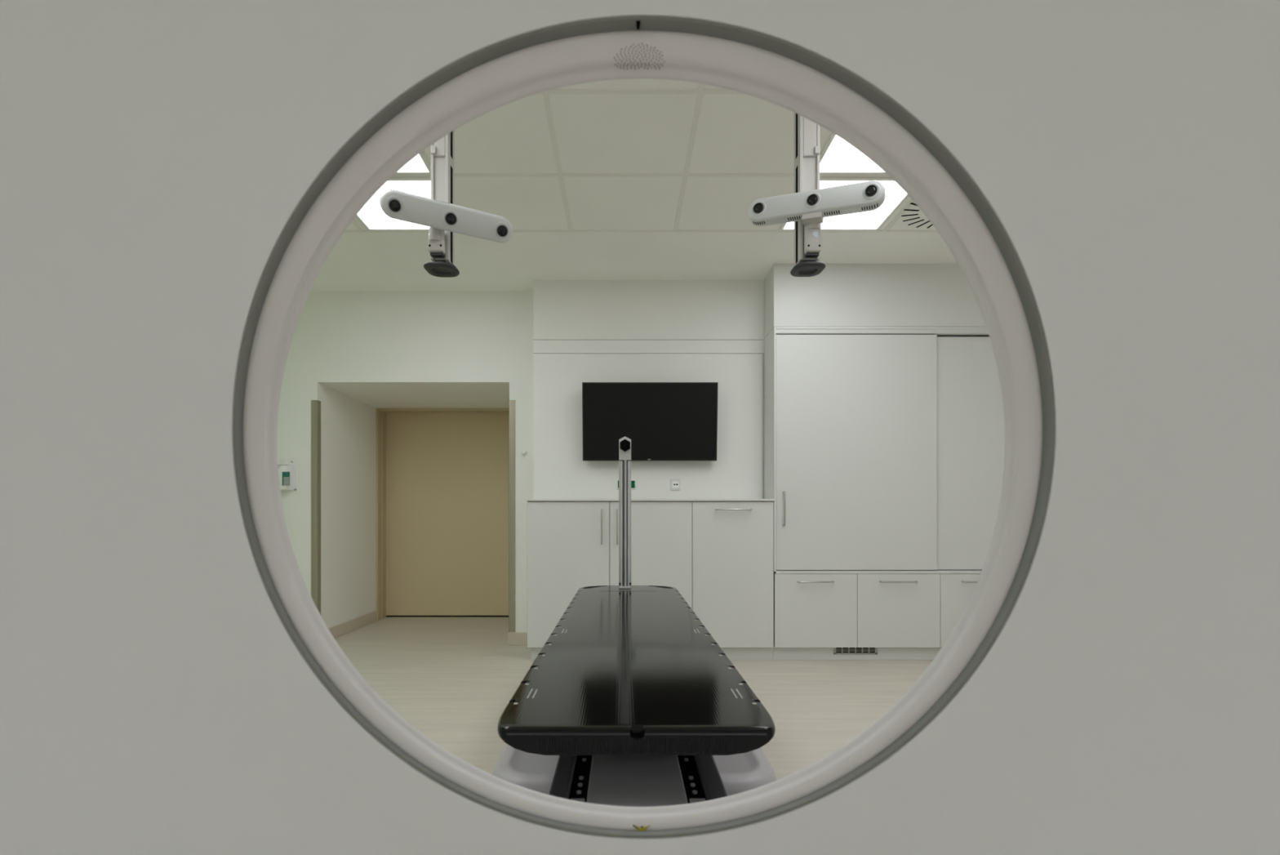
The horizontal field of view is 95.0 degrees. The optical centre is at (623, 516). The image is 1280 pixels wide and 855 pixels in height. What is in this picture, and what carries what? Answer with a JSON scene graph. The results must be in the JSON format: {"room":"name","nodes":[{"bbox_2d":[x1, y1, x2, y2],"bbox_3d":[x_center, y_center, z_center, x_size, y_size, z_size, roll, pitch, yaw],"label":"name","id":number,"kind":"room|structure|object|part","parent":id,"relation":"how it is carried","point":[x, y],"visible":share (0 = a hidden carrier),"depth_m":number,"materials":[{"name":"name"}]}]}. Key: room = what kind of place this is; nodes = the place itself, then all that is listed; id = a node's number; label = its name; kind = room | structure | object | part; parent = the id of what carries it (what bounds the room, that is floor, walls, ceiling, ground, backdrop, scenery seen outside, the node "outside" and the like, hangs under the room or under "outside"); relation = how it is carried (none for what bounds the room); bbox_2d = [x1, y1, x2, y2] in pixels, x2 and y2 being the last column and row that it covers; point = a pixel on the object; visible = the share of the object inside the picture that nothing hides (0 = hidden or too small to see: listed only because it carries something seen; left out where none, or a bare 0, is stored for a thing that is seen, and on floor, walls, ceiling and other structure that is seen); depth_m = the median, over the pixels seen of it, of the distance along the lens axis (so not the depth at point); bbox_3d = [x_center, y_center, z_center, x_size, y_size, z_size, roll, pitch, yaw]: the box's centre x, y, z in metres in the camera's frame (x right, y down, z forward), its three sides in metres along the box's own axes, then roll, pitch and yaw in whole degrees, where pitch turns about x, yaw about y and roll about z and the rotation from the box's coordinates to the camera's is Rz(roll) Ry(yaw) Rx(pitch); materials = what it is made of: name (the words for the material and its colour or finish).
{"room":"radiology room","nodes":[
{"label":"radiology room","id":0,"kind":"room"},
{"bbox_2d":[276,291,533,632],"bbox_3d":[-2.026,-0.397,5.550,2.649,2.894,1.500,0,0,0],"label":"wall","id":1,"kind":"structure","parent":0,"point":[356,353],"depth_m":4.80,"materials":[{"name":"paint"}]},
{"bbox_2d":[277,457,297,490],"bbox_3d":[-2.764,-0.349,4.725,0.210,0.273,0.150,0,0,0],"label":"wall control panel","id":2,"kind":"object","parent":1,"relation":"attached to","point":[287,466],"visible":0.63,"depth_m":4.76,"materials":[{"name":"white plastic"}]},
{"bbox_3d":[-2.792,-0.436,4.719,0.110,0.055,0.138,0,0,0],"label":"pump lever","id":3,"kind":"part","parent":2,"relation":"part of","materials":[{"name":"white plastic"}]},
{"bbox_2d":[283,476,289,485],"bbox_3d":[-2.696,-0.285,4.696,0.047,0.068,0.001,0,0,0],"label":"print","id":4,"kind":"object","parent":2,"relation":"attached to","point":[286,479],"depth_m":4.70},
{"bbox_2d":[311,400,320,614],"bbox_3d":[-2.527,-0.006,4.823,0.054,1.897,0.054,0,0,0],"label":"guard","id":5,"kind":"object","parent":1,"relation":"attached to","point":[315,404],"visible":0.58,"depth_m":4.80,"materials":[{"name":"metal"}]},
{"bbox_2d":[328,609,377,638],"bbox_3d":[-2.871,0.998,5.364,0.758,0.105,1.152,0,0,0],"label":"baseboard","id":6,"kind":"structure","parent":1,"relation":"attached to","point":[344,628],"depth_m":5.41,"materials":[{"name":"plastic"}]},
{"bbox_2d":[376,408,508,620],"bbox_3d":[-1.718,-0.026,6.079,1.571,2.152,0.282,0,0,0],"label":"door","id":7,"kind":"structure","parent":1,"relation":"in","point":[442,473],"depth_m":6.16,"materials":[{"name":"laminate"}]},
{"bbox_2d":[508,400,515,631],"bbox_3d":[-0.910,-0.006,4.823,0.054,1.897,0.054,0,0,0],"label":"guard","id":8,"kind":"object","parent":1,"relation":"attached to","point":[511,402],"visible":1,"depth_m":4.80,"materials":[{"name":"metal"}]},
{"bbox_2d":[507,631,527,644],"bbox_3d":[-0.823,0.998,5.364,0.244,0.105,1.152,0,0,0],"label":"baseboard","id":9,"kind":"structure","parent":1,"relation":"attached to","point":[513,638],"depth_m":4.79,"materials":[{"name":"plastic"}]},
{"bbox_2d":[520,448,526,454],"bbox_3d":[-0.813,-0.529,4.786,0.044,0.044,0.028,0,0,0],"label":"button","id":10,"kind":"object","parent":1,"relation":"attached to","point":[523,451],"visible":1,"depth_m":4.78,"materials":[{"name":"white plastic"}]},
{"bbox_2d":[310,78,957,291],"bbox_3d":[0.140,-1.894,-0.250,6.980,0.100,10.500,0,0,0],"label":"ceiling","id":11,"kind":"structure","parent":0,"point":[595,133],"depth_m":3.38,"materials":[{"name":"tile"}]},
{"bbox_2d":[355,177,431,231],"bbox_3d":[-1.326,-1.839,3.475,0.626,0.010,0.584,0,0,0],"label":"recessed light","id":12,"kind":"object","parent":11,"relation":"in","point":[371,215],"visible":0.22,"depth_m":3.51,"materials":[{"name":"white plastic"}]},
{"bbox_2d":[395,151,431,174],"bbox_3d":[-1.326,-1.839,2.855,0.626,0.010,0.584,0,0,0],"label":"recessed light","id":13,"kind":"object","parent":11,"relation":"in","point":[419,165],"visible":0.05,"depth_m":3.09,"materials":[{"name":"white plastic"}]},
{"bbox_2d":[398,154,428,171],"bbox_3d":[-1.326,-1.841,2.855,0.582,0.005,0.540,0,0,0],"label":"diffuser","id":14,"kind":"object","parent":13,"relation":"attached to","point":[419,163],"depth_m":3.07,"materials":[{"name":"white plastic"}]},
{"bbox_2d":[423,129,459,277],"bbox_3d":[-0.725,-1.409,2.350,0.128,0.863,0.140,0,0,0],"label":"column","id":15,"kind":"structure","parent":11,"relation":"attached to","point":[442,151],"depth_m":2.35,"materials":[{"name":"metal"}]},
{"bbox_3d":[-0.725,-0.987,2.341,0.128,0.019,0.123,0,0,0],"label":"pull handle","id":16,"kind":"part","parent":15,"relation":"part of","materials":[{"name":"grey plastic"}]},
{"bbox_2d":[379,188,512,257],"bbox_3d":[-0.687,-1.121,2.294,0.498,0.183,0.143,0,0,-29],"label":"camera","id":17,"kind":"object","parent":15,"relation":"attached to","point":[440,216],"visible":1,"depth_m":2.25,"materials":[{"name":"plastic"}]},
{"bbox_3d":[-0.836,-1.139,2.148,0.030,0.025,0.017,0,0,-33],"label":"glass","id":18,"kind":"part","parent":17,"relation":"part of","materials":[{"name":"black glass"}]},
{"bbox_3d":[-0.660,-1.140,2.246,0.030,0.025,0.017,0,0,-32],"label":"glass","id":19,"kind":"part","parent":17,"relation":"part of","materials":[{"name":"black glass"}]},
{"bbox_3d":[-0.483,-1.142,2.344,0.030,0.025,0.017,0,0,-32],"label":"glass","id":20,"kind":"part","parent":17,"relation":"part of","materials":[{"name":"black glass"}]},
{"bbox_2d":[343,83,937,232],"bbox_3d":[0.140,-1.846,-0.802,6.780,0.016,9.195,0,0,0],"label":"grid","id":21,"kind":"structure","parent":11,"relation":"attached to","point":[701,91],"depth_m":3.16,"materials":[{"name":"white metal"}]},
{"bbox_2d":[790,112,825,276],"bbox_3d":[0.751,-1.419,2.400,0.128,0.841,0.140,0,0,0],"label":"ceiling mount","id":22,"kind":"structure","parent":11,"relation":"hanging from","point":[806,132],"depth_m":2.39,"materials":[{"name":"paint"}]},
{"bbox_3d":[0.751,-1.008,2.392,0.128,0.019,0.123,0,0,0],"label":"pull handle","id":23,"kind":"part","parent":22,"relation":"part of","materials":[{"name":"black plastic"}]},
{"bbox_2d":[747,180,885,257],"bbox_3d":[0.762,-1.177,2.339,0.518,0.252,0.107,0,0,27],"label":"camera","id":24,"kind":"object","parent":22,"relation":"attached to","point":[811,206],"visible":1,"depth_m":2.31,"materials":[{"name":"plastic"}]},
{"bbox_3d":[0.549,-1.258,2.389,0.030,0.030,0.004,0,0,26],"label":"glass","id":25,"kind":"part","parent":24,"relation":"part of","materials":[{"name":"black glass"}]},
{"bbox_3d":[0.739,-1.240,2.294,0.030,0.030,0.004,0,0,26],"label":"glass","id":26,"kind":"part","parent":24,"relation":"part of","materials":[{"name":"black glass"}]},
{"bbox_3d":[0.750,-1.182,2.326,0.077,0.030,0.053,0,0,27],"label":"mounting plate","id":27,"kind":"part","parent":24,"relation":"part of","materials":[{"name":"paint"}]},
{"bbox_3d":[0.929,-1.223,2.199,0.030,0.030,0.004,0,0,26],"label":"glass","id":28,"kind":"part","parent":24,"relation":"part of","materials":[{"name":"black glass"}]},
{"bbox_2d":[778,177,908,231],"bbox_3d":[1.319,-1.839,3.475,0.637,0.010,0.584,0,0,0],"label":"recessed light","id":29,"kind":"object","parent":11,"relation":"in","point":[871,220],"visible":0.53,"depth_m":3.56,"materials":[{"name":"white plastic"}]},
{"bbox_2d":[819,133,887,174],"bbox_3d":[1.319,-1.839,2.855,0.637,0.010,0.584,0,0,0],"label":"recessed light","id":30,"kind":"object","parent":11,"relation":"in","point":[837,157],"visible":0.1,"depth_m":3.03,"materials":[{"name":"white plastic"}]},
{"bbox_2d":[888,201,936,229],"bbox_3d":[1.981,-1.841,3.473,0.598,0.005,0.565,0,0,0],"label":"ceiling vent","id":31,"kind":"object","parent":11,"relation":"in","point":[913,218],"visible":0.27,"depth_m":3.65,"materials":[{"name":"metal"}]},
{"bbox_2d":[334,616,933,779],"bbox_3d":[0.140,1.100,0.450,6.980,0.100,11.900,0,0,0],"label":"floor","id":32,"kind":"structure","parent":0,"point":[452,678],"depth_m":3.65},
{"bbox_2d":[527,501,692,647],"bbox_3d":[-0.099,0.418,4.400,1.199,1.066,0.339,0,0,0],"label":"base cabinet","id":33,"kind":"object","parent":32,"relation":"on","point":[572,545],"visible":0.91,"depth_m":4.27,"materials":[{"name":"laminate"}]},
{"bbox_3d":[-0.400,0.421,4.279,0.594,1.061,0.019,0,0,0],"label":"door","id":34,"kind":"part","parent":33,"relation":"part of","materials":[{"name":"laminate"}]},
{"bbox_3d":[-0.157,0.072,4.250,0.012,0.257,0.040,0,0,0],"label":"handle","id":35,"kind":"part","parent":33,"relation":"part of","materials":[{"name":"metal"}]},
{"bbox_3d":[-0.043,0.072,4.250,0.012,0.257,0.040,0,0,0],"label":"handle","id":36,"kind":"part","parent":33,"relation":"part of","materials":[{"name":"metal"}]},
{"bbox_2d":[526,498,773,501],"bbox_3d":[0.197,-0.123,4.413,1.796,0.016,0.314,0,0,0],"label":"countertop","id":37,"kind":"structure","parent":33,"relation":"on","point":[527,500],"depth_m":4.26,"materials":[{"name":"laminate"}]},
{"bbox_3d":[0.200,0.421,4.279,0.598,1.061,0.019,0,0,0],"label":"door","id":38,"kind":"part","parent":33,"relation":"part of","materials":[{"name":"laminate"}]},
{"bbox_2d":[492,585,777,806],"bbox_3d":[0.026,0.730,2.305,0.723,0.641,2.410,0,0,0],"label":"couch","id":39,"kind":"object","parent":32,"relation":"on","point":[629,700],"visible":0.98,"depth_m":1.34,"materials":[{"name":"black plastic"}]},
{"bbox_3d":[-0.130,0.612,2.050,0.041,0.117,1.900,0,0,0],"label":"rail","id":40,"kind":"part","parent":39,"relation":"part of","materials":[{"name":"black metal"}]},
{"bbox_2d":[618,435,631,588],"bbox_3d":[0.010,-0.025,3.352,0.070,0.869,0.110,0,0,0],"label":"metal post","id":41,"kind":"object","parent":39,"relation":"on","point":[624,443],"visible":1,"depth_m":3.35,"materials":[{"name":"metal"}]},
{"bbox_3d":[-0.014,0.037,3.374,0.022,0.721,0.056,0,0,0],"label":"rail","id":42,"kind":"part","parent":41,"relation":"part of","materials":[{"name":"metal"}]},
{"bbox_3d":[0.010,-0.404,3.318,0.058,0.067,0.042,0,0,0],"label":"knob","id":43,"kind":"part","parent":41,"relation":"part of","materials":[{"name":"black plastic"}]},
{"bbox_3d":[0.010,-0.392,3.375,0.070,0.136,0.050,0,0,0],"label":"head plate","id":44,"kind":"part","parent":41,"relation":"part of","materials":[{"name":"metal"}]},
{"bbox_3d":[0.013,0.028,3.360,0.016,0.743,0.016,0,0,0],"label":"rod","id":45,"kind":"part","parent":41,"relation":"part of","materials":[{"name":"metal"}]},
{"bbox_3d":[0.034,0.037,3.374,0.022,0.721,0.056,0,0,0],"label":"rail","id":46,"kind":"part","parent":41,"relation":"part of","materials":[{"name":"metal"}]},
{"bbox_3d":[0.027,0.613,2.050,0.199,0.115,1.900,0,0,0],"label":"deck plate","id":47,"kind":"part","parent":39,"relation":"part of","materials":[{"name":"grey metal"}]},
{"bbox_3d":[0.188,0.612,2.050,0.043,0.117,1.900,0,0,0],"label":"rail","id":48,"kind":"part","parent":39,"relation":"part of","materials":[{"name":"black metal"}]},
{"bbox_2d":[0,0,1279,854],"bbox_3d":[0.025,0.020,0.826,2.160,2.060,0.468,0,0,0],"label":"gantry","id":49,"kind":"object","parent":32,"relation":"on","point":[179,179],"visible":1,"depth_m":0.71,"materials":[{"name":"plastic"}]},
{"bbox_2d":[691,501,773,647],"bbox_3d":[0.798,0.419,4.399,0.592,1.065,0.337,0,0,0],"label":"base cabinet","id":50,"kind":"object","parent":32,"relation":"on","point":[733,541],"visible":0.94,"depth_m":4.27,"materials":[{"name":"laminate"}]},
{"bbox_3d":[0.800,-0.053,4.250,0.262,0.012,0.040,0,0,0],"label":"handle","id":51,"kind":"part","parent":50,"relation":"part of","materials":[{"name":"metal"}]},
{"bbox_2d":[533,280,764,498],"bbox_3d":[1.414,-0.397,4.835,4.231,2.894,0.529,0,0,0],"label":"wall","id":52,"kind":"structure","parent":0,"point":[584,331],"depth_m":4.57,"materials":[{"name":"paint"}]},
{"bbox_2d":[616,479,635,488],"bbox_3d":[0.023,-0.253,4.563,0.150,0.075,0.016,0,0,0],"label":"wall switch","id":53,"kind":"object","parent":52,"relation":"attached to","point":[633,481],"visible":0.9,"depth_m":4.56,"materials":[{"name":"white plastic"}]},
{"bbox_3d":[0.023,-0.253,4.558,0.132,0.057,0.005,0,0,0],"label":"green plate","id":54,"kind":"part","parent":53,"relation":"part of","materials":[{"name":"plastic"}]},
{"bbox_2d":[582,382,718,460],"bbox_3d":[0.202,-0.723,4.498,1.025,0.591,0.142,0,0,0],"label":"television","id":55,"kind":"object","parent":52,"relation":"attached to","point":[662,420],"visible":0.96,"depth_m":4.46,"materials":[{"name":"black plastic"}]},
{"bbox_2d":[670,478,679,489],"bbox_3d":[0.404,-0.252,4.564,0.075,0.088,0.014,0,0,0],"label":"wall socket","id":56,"kind":"object","parent":52,"relation":"attached to","point":[674,482],"visible":1,"depth_m":4.56,"materials":[{"name":"plastic"}]},
{"bbox_2d":[530,646,941,659],"bbox_3d":[1.425,1.001,4.438,4.209,0.098,0.246,0,0,0],"label":"trim","id":57,"kind":"structure","parent":52,"relation":"attached to","point":[732,653],"depth_m":4.32,"materials":[{"name":"laminate"}]},
{"bbox_2d":[773,573,857,647],"bbox_3d":[1.403,0.682,4.399,0.601,0.538,0.337,0,0,0],"label":"drawer","id":58,"kind":"object","parent":57,"relation":"on","point":[811,610],"visible":0.99,"depth_m":4.27,"materials":[{"name":"laminate"}]},
{"bbox_3d":[1.397,0.471,4.250,0.262,0.012,0.040,0,0,0],"label":"handle","id":59,"kind":"part","parent":58,"relation":"part of","materials":[{"name":"metal"}]},
{"bbox_2d":[833,647,877,653],"bbox_3d":[1.706,0.981,4.311,0.318,0.056,0.007,0,0,0],"label":"air vent","id":60,"kind":"object","parent":57,"relation":"in","point":[836,650],"visible":0.86,"depth_m":4.31,"materials":[{"name":"metal"}]},
{"bbox_2d":[856,573,940,647],"bbox_3d":[2.007,0.682,4.399,0.604,0.538,0.337,0,0,0],"label":"drawer","id":61,"kind":"object","parent":57,"relation":"on","point":[895,610],"visible":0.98,"depth_m":4.27,"materials":[{"name":"laminate"}]},
{"bbox_3d":[1.998,0.471,4.250,0.269,0.012,0.040,0,0,0],"label":"handle","id":62,"kind":"part","parent":61,"relation":"part of","materials":[{"name":"metal"}]},
{"bbox_2d":[938,573,980,647],"bbox_3d":[2.611,0.682,4.399,0.600,0.538,0.337,0,0,0],"label":"drawer","id":63,"kind":"object","parent":57,"relation":"on","point":[957,589],"visible":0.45,"depth_m":4.27,"materials":[{"name":"laminate"}]},
{"bbox_3d":[2.592,0.471,4.250,0.262,0.012,0.040,0,0,0],"label":"handle","id":64,"kind":"part","parent":63,"relation":"part of","materials":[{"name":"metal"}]},
{"bbox_2d":[764,326,1004,573],"bbox_3d":[2.313,-0.485,4.402,2.433,1.795,0.332,0,0,0],"label":"upper cabinet","id":65,"kind":"object","parent":52,"relation":"attached to","point":[884,446],"visible":0.65,"depth_m":4.28,"materials":[{"name":"laminate"}]},
{"bbox_3d":[1.168,-0.061,4.256,0.012,0.254,0.040,0,0,0],"label":"handle","id":66,"kind":"part","parent":65,"relation":"part of","materials":[{"name":"metal"}]},
{"bbox_3d":[1.700,-0.470,4.285,1.172,1.716,0.019,0,0,0],"label":"sliding door","id":67,"kind":"part","parent":65,"relation":"part of","materials":[{"name":"laminate"}]},
{"bbox_3d":[2.320,-1.372,4.264,2.419,0.012,0.004,0,0,0],"label":"cornice","id":68,"kind":"part","parent":65,"relation":"part of","materials":[{"name":"laminate"}]},
{"bbox_3d":[2.891,-0.467,4.314,1.272,1.710,0.019,0,0,0],"label":"sliding door","id":69,"kind":"part","parent":65,"relation":"part of","materials":[{"name":"laminate"}]},
{"bbox_2d":[764,263,989,338],"bbox_3d":[2.313,-1.615,4.428,2.433,0.457,0.309,0,0,0],"label":"wall","id":70,"kind":"structure","parent":0,"point":[842,295],"depth_m":4.27,"materials":[{"name":"paint"}]}
]}

